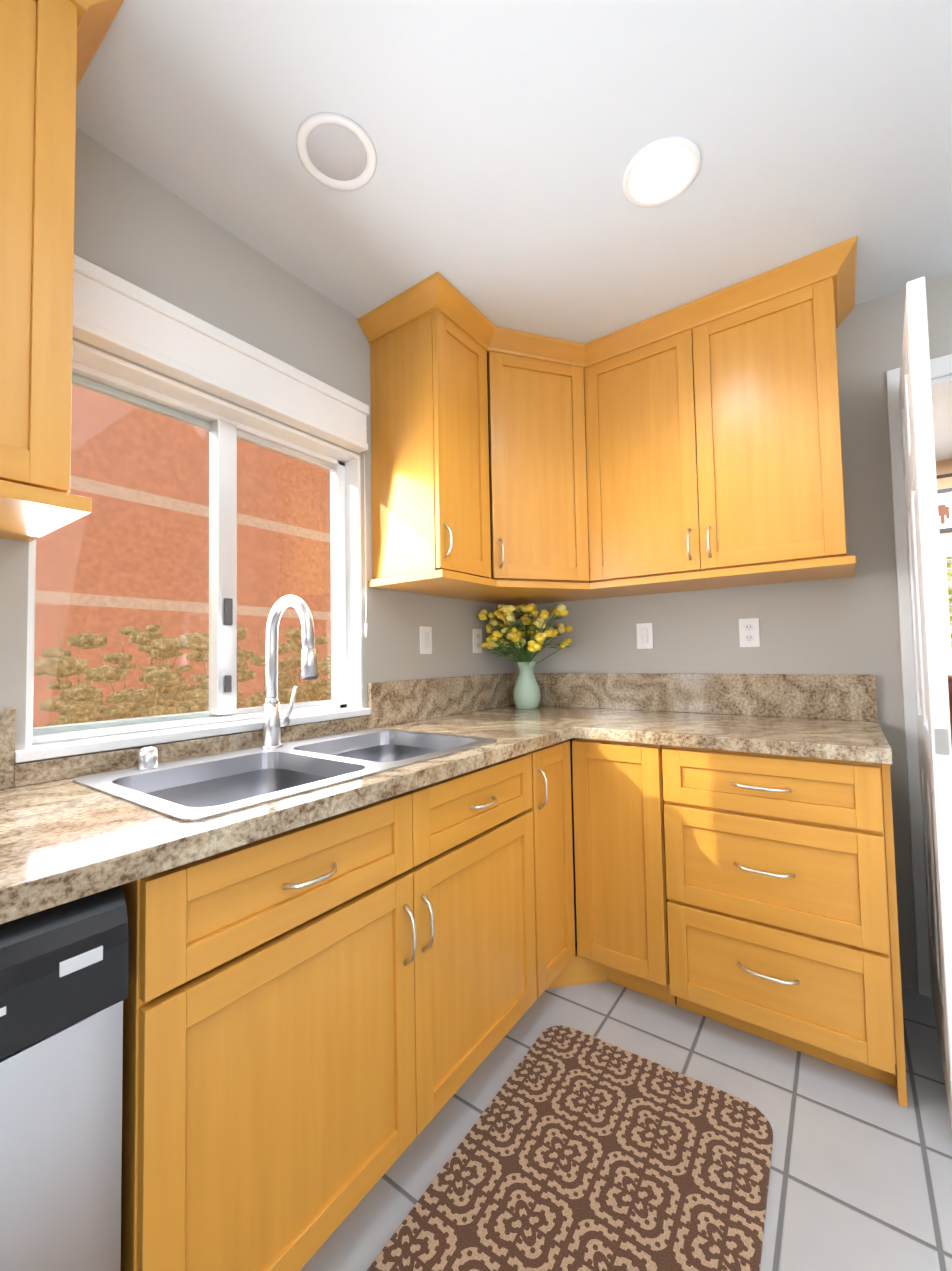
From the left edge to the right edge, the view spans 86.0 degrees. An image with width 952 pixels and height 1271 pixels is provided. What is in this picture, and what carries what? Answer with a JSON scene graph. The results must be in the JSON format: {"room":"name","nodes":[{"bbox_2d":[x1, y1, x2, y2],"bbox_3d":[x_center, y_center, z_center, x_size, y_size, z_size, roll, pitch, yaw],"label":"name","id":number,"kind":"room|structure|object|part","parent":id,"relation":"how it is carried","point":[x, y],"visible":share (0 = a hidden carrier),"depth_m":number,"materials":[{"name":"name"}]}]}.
{"room":"kitchen","nodes":[
{"label":"kitchen","id":0,"kind":"room"},
{"bbox_2d":[0,128,512,763],"bbox_3d":[-1.337,0.002,0.727,0.150,2.450,5.260,-3,-3,36],"label":"wall","id":1,"kind":"structure","parent":0,"point":[134,226],"depth_m":1.53,"materials":[{"name":"grey paint"}]},
{"bbox_2d":[0,0,123,541],"bbox_3d":[-1.087,-0.726,0.656,0.394,1.008,0.985,-3,-3,36],"label":"upper cabinet","id":2,"kind":"object","parent":1,"relation":"attached to","point":[48,49],"visible":1,"depth_m":0.89,"materials":[{"name":"brown wood"}]},
{"bbox_2d":[15,340,370,762],"bbox_3d":[-0.752,-0.199,1.538,0.172,0.964,0.990,-3,-3,36],"label":"window","id":3,"kind":"structure","parent":1,"relation":"in","point":[231,424],"depth_m":1.52,"materials":[{"name":"white"}]},
{"bbox_2d":[73,254,368,452],"bbox_3d":[-0.692,-0.771,1.499,0.059,0.165,0.956,-3,-3,36],"label":"window valance","id":4,"kind":"object","parent":1,"relation":"attached to","point":[117,315],"visible":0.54,"depth_m":1.39,"materials":[{"name":"white paint"}]},
{"bbox_2d":[364,453,367,637],"bbox_3d":[-0.411,-0.337,1.893,0.014,0.690,0.014,-3,-3,36],"label":"cord","id":5,"kind":"object","parent":4,"relation":"hanging from","point":[366,627],"visible":0.98,"depth_m":1.89,"materials":[{"name":"white paint"}]},
{"bbox_2d":[420,626,431,653],"bbox_3d":[-0.210,0.020,2.158,0.012,0.116,0.072,-3,-3,36],"label":"light switch","id":6,"kind":"object","parent":1,"relation":"attached to","point":[425,640],"visible":1,"depth_m":2.15,"materials":[{"name":"white plastic"}]},
{"bbox_2d":[365,279,508,591],"bbox_3d":[-0.140,-0.705,1.992,0.373,0.972,0.374,-3,-3,36],"label":"upper cabinet","id":7,"kind":"object","parent":1,"relation":"attached to","point":[432,481],"depth_m":1.86,"materials":[{"name":"brown wood"}]},
{"bbox_2d":[472,629,481,652],"bbox_3d":[0.008,0.026,2.464,0.009,0.116,0.072,-3,-3,36],"label":"electrical outlet","id":8,"kind":"object","parent":1,"relation":"attached to","point":[477,639],"visible":1,"depth_m":2.46,"materials":[{"name":"white plastic"}]},
{"bbox_2d":[449,320,604,603],"bbox_3d":[0.226,-0.701,2.269,0.645,0.972,0.741,-3,-3,36],"label":"upper cabinet","id":9,"kind":"object","parent":1,"relation":"attached to","point":[543,417],"depth_m":2.08,"materials":[{"name":"brown wood"}]},
{"bbox_3d":[0.372,-0.335,1.809,0.732,0.119,0.643,-3,-3,36],"label":"handle","id":10,"kind":"part","parent":9,"relation":"part of","materials":[{"name":"silver metal"}]},
{"bbox_2d":[76,0,951,343],"bbox_3d":[0.292,-1.355,-0.472,4.300,0.100,5.150,-3,-3,36],"label":"ceiling","id":11,"kind":"structure","parent":0,"point":[510,138],"depth_m":1.25,"materials":[{"name":"white paint"}]},
{"bbox_2d":[296,112,376,190],"bbox_3d":[-0.351,-1.215,1.290,0.196,0.008,0.196,-3,-3,36],"label":"recessed light","id":12,"kind":"object","parent":11,"relation":"in","point":[336,151],"visible":1,"depth_m":1.28,"materials":[{"name":"white paint"}]},
{"bbox_2d":[622,136,700,206],"bbox_3d":[0.492,-1.228,1.359,0.196,0.008,0.196,-3,-3,36],"label":"recessed light","id":13,"kind":"object","parent":11,"relation":"in","point":[660,171],"visible":1,"depth_m":1.35,"materials":[{"name":"white paint"}]},
{"bbox_2d":[300,895,951,1270],"bbox_3d":[0.391,1.195,-0.506,4.000,0.100,5.030,-3,-3,36],"label":"floor","id":14,"kind":"structure","parent":0,"point":[860,1178],"depth_m":1.24,"materials":[{"name":"tile"}]},
{"bbox_2d":[0,885,128,1270],"bbox_3d":[-0.904,0.778,0.600,0.638,0.872,0.638,-3,-3,36],"label":"dishwasher","id":15,"kind":"object","parent":14,"relation":"on","point":[64,976],"visible":0.83,"depth_m":0.63,"materials":[{"name":"metal"}]},
{"bbox_2d":[121,753,536,1270],"bbox_3d":[-0.376,0.797,1.322,0.652,0.876,1.107,-3,-3,36],"label":"base cabinet","id":16,"kind":"object","parent":14,"relation":"on","point":[321,1018],"visible":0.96,"depth_m":0.93,"materials":[{"name":"brown wood"}]},
{"bbox_2d":[0,595,595,923],"bbox_3d":[-0.402,0.218,1.318,0.660,0.680,2.976,-3,-3,36],"label":"countertop","id":17,"kind":"structure","parent":16,"relation":"on","point":[76,827],"depth_m":1.20,"materials":[{"name":"stone"}]},
{"bbox_2d":[137,746,158,771],"bbox_3d":[-0.785,0.293,1.221,0.042,0.054,0.042,-3,-3,36],"label":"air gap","id":18,"kind":"object","parent":17,"relation":"on","point":[148,756],"depth_m":1.21,"materials":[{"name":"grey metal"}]},
{"bbox_2d":[72,727,497,923],"bbox_3d":[-0.408,0.436,1.328,0.545,0.245,0.910,-3,-3,36],"label":"sink","id":19,"kind":"object","parent":17,"relation":"in","point":[183,793],"depth_m":1.29,"materials":[{"name":"silver metal"}]},
{"bbox_2d":[260,595,318,750],"bbox_3d":[-0.513,0.105,1.450,0.229,0.439,0.101,-3,-3,36],"label":"faucet","id":20,"kind":"object","parent":17,"relation":"on","point":[273,721],"depth_m":1.46,"materials":[{"name":"grey metal"}]},
{"bbox_2d":[478,603,572,708],"bbox_3d":[0.254,0.097,2.398,0.424,0.506,0.414,-3,-3,36],"label":"vase","id":21,"kind":"object","parent":17,"relation":"on","point":[526,692],"visible":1,"depth_m":2.42,"materials":[{"name":"green glass"}]},
{"bbox_3d":[-0.130,0.586,1.150,0.036,0.287,0.672,-3,-3,36],"label":"handle","id":22,"kind":"part","parent":16,"relation":"part of","materials":[{"name":"silver metal"}]},
{"bbox_2d":[528,741,606,996],"bbox_3d":[0.082,0.813,1.920,0.698,0.876,0.390,-3,-3,36],"label":"base cabinet","id":23,"kind":"object","parent":14,"relation":"on","point":[551,808],"depth_m":1.73,"materials":[{"name":"brown wood"}]},
{"bbox_3d":[0.214,0.492,1.636,0.036,0.134,0.011,-3,-3,36],"label":"handle","id":24,"kind":"part","parent":23,"relation":"part of","materials":[{"name":"silver metal"}]},
{"bbox_3d":[0.353,1.194,1.837,0.226,0.098,0.042,-1,-2,-9],"label":"corner base cabinet toe kick","id":25,"kind":"part","parent":23,"relation":"part of","materials":[{"name":"orange wood"}]},
{"bbox_2d":[367,1025,772,1270],"bbox_3d":[0.063,1.200,0.818,0.620,0.010,1.550,-3,-3,34],"label":"kitchen mat","id":26,"kind":"object","parent":14,"relation":"on","point":[576,1150],"visible":1,"depth_m":1.13,"materials":[{"name":"brown fabric"}]},
{"bbox_2d":[572,738,676,1004],"bbox_3d":[0.659,0.806,1.989,0.312,0.876,0.620,-3,-3,36],"label":"base cabinet","id":27,"kind":"object","parent":14,"relation":"on","point":[620,883],"visible":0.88,"depth_m":1.74,"materials":[{"name":"brown wood"}]},
{"bbox_2d":[580,673,892,763],"bbox_3d":[0.897,0.251,1.818,0.865,0.206,0.646,-3,-3,36],"label":"countertop","id":28,"kind":"structure","parent":27,"relation":"on","point":[823,716],"depth_m":1.90,"materials":[{"name":"stone"}]},
{"bbox_2d":[662,745,907,1107],"bbox_3d":[1.017,0.787,1.713,0.583,0.876,0.652,-3,-3,36],"label":"base cabinet","id":29,"kind":"object","parent":14,"relation":"on","point":[782,915],"visible":0.98,"depth_m":1.45,"materials":[{"name":"brown wood"}]},
{"bbox_3d":[0.829,0.707,1.471,0.158,0.542,0.036,-3,-3,36],"label":"handle","id":30,"kind":"part","parent":29,"relation":"part of","materials":[{"name":"silver metal"}]},
{"bbox_2d":[512,273,951,990],"bbox_3d":[1.847,-0.170,1.616,4.000,2.750,0.110,-3,-3,36],"label":"wall","id":31,"kind":"structure","parent":0,"point":[848,625],"depth_m":1.90,"materials":[{"name":"grey paint"}]},
{"bbox_2d":[636,623,652,648],"bbox_3d":[0.764,0.002,2.313,0.072,0.116,0.012,-3,-3,36],"label":"light switch","id":32,"kind":"object","parent":31,"relation":"attached to","point":[644,635],"visible":1,"depth_m":2.31,"materials":[{"name":"white plastic"}]},
{"bbox_2d":[573,244,852,591],"bbox_3d":[0.880,-0.723,2.020,0.914,0.972,0.384,-3,-3,36],"label":"upper cabinet","id":33,"kind":"object","parent":31,"relation":"attached to","point":[696,444],"depth_m":1.84,"materials":[{"name":"brown wood"}]},
{"bbox_2d":[739,618,759,646],"bbox_3d":[1.108,-0.011,2.069,0.072,0.116,0.009,-3,-3,36],"label":"electrical outlet","id":34,"kind":"object","parent":31,"relation":"attached to","point":[749,635],"visible":1,"depth_m":2.07,"materials":[{"name":"white plastic"}]},
{"bbox_2d":[886,354,951,996],"bbox_3d":[1.899,0.120,1.570,0.915,2.165,0.146,-3,-3,36],"label":"trim","id":35,"kind":"structure","parent":31,"relation":"attached to","point":[941,367],"depth_m":1.76,"materials":[{"name":"white paint"}]},
{"bbox_2d":[899,276,951,1126],"bbox_3d":[1.324,0.160,1.484,0.077,2.076,0.683,-3,-3,36],"label":"door","id":36,"kind":"structure","parent":31,"relation":"in","point":[925,574],"depth_m":1.25,"materials":[{"name":"white wood"}]},
{"bbox_3d":[1.326,0.160,1.482,0.071,1.690,0.683,-3,-3,36],"label":"door hinges","id":37,"kind":"part","parent":36,"relation":"part of","materials":[{"name":"silver metal"}]},
{"bbox_2d":[932,392,951,460],"bbox_3d":[2.824,-1.553,3.072,4.300,0.100,3.550,-3,-3,36],"label":"ceiling","id":38,"kind":"structure","parent":0,"point":[942,412],"depth_m":3.62,"materials":[{"name":"white paint"}]},
{"bbox_2d":[936,459,951,675],"bbox_3d":[3.842,-0.090,4.393,4.000,2.750,0.150,-3,-3,36],"label":"wall","id":39,"kind":"structure","parent":0,"point":[943,467],"depth_m":4.28,"materials":[{"name":"beige paint"}]},
{"bbox_2d":[936,473,951,478],"bbox_3d":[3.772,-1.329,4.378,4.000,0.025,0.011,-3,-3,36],"label":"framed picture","id":40,"kind":"object","parent":39,"relation":"attached to","point":[943,475],"depth_m":4.27,"materials":[{"name":"brown"}]},
{"bbox_2d":[937,488,951,532],"bbox_3d":[3.807,-1.038,4.339,1.420,0.360,0.021,-3,-3,36],"label":"picture frame","id":41,"kind":"object","parent":39,"relation":"attached to","point":[945,507],"visible":0.1,"depth_m":4.26,"materials":[{"name":"white paper"}]},
{"bbox_2d":[940,534,951,674],"bbox_3d":[3.655,-0.243,4.503,2.020,1.170,0.195,-3,-3,36],"label":"window","id":42,"kind":"structure","parent":39,"relation":"in","point":[945,539],"depth_m":4.24,"materials":[{"name":"white paint"}]},
{"bbox_2d":[940,546,951,665],"bbox_3d":[3.614,-0.229,4.445,1.874,0.992,0.076,-3,-3,36],"label":"window shutters","id":43,"kind":"object","parent":42,"relation":"attached to","point":[946,551],"visible":0.1,"depth_m":4.22,"materials":[{"name":"white paint"}]},
{"bbox_3d":[2.841,1.286,2.905,4.000,0.112,3.370,-3,-3,36],"label":"floor","id":44,"kind":"structure","parent":0,"visible":0},
{"bbox_2d":[948,675,951,741],"bbox_3d":[2.516,0.725,3.003,0.534,1.076,0.598,-3,-3,36],"label":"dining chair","id":45,"kind":"object","parent":44,"relation":"on","point":[950,689],"depth_m":2.71,"materials":[{"name":"brown wood"}]},
{"label":"outside","id":46,"kind":"structure","parent":0,"visible":0},
{"bbox_2d":[33,384,330,726],"bbox_3d":[-1.585,-0.459,4.577,0.200,3.900,4.700,-3,-3,36],"label":"brick wall","id":47,"kind":"structure","parent":46,"point":[170,542],"depth_m":3.61,"materials":[{"name":"red"}]},
{"bbox_2d":[946,557,951,653],"bbox_3d":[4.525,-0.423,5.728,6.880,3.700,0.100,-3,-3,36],"label":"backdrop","id":48,"kind":"structure","parent":46,"point":[949,574],"depth_m":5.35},
{"bbox_3d":[-0.580,1.403,3.801,2.290,0.080,4.700,-3,-3,36],"label":"ground","id":49,"kind":"structure","parent":46,"visible":0},
{"bbox_2d":[34,616,331,725],"bbox_3d":[-1.080,0.626,2.935,0.890,1.418,2.548,-3,-3,36],"label":"bush","id":50,"kind":"object","parent":49,"relation":"on","point":[159,639],"depth_m":2.24,"materials":[{"name":"beige plant"}]}
]}

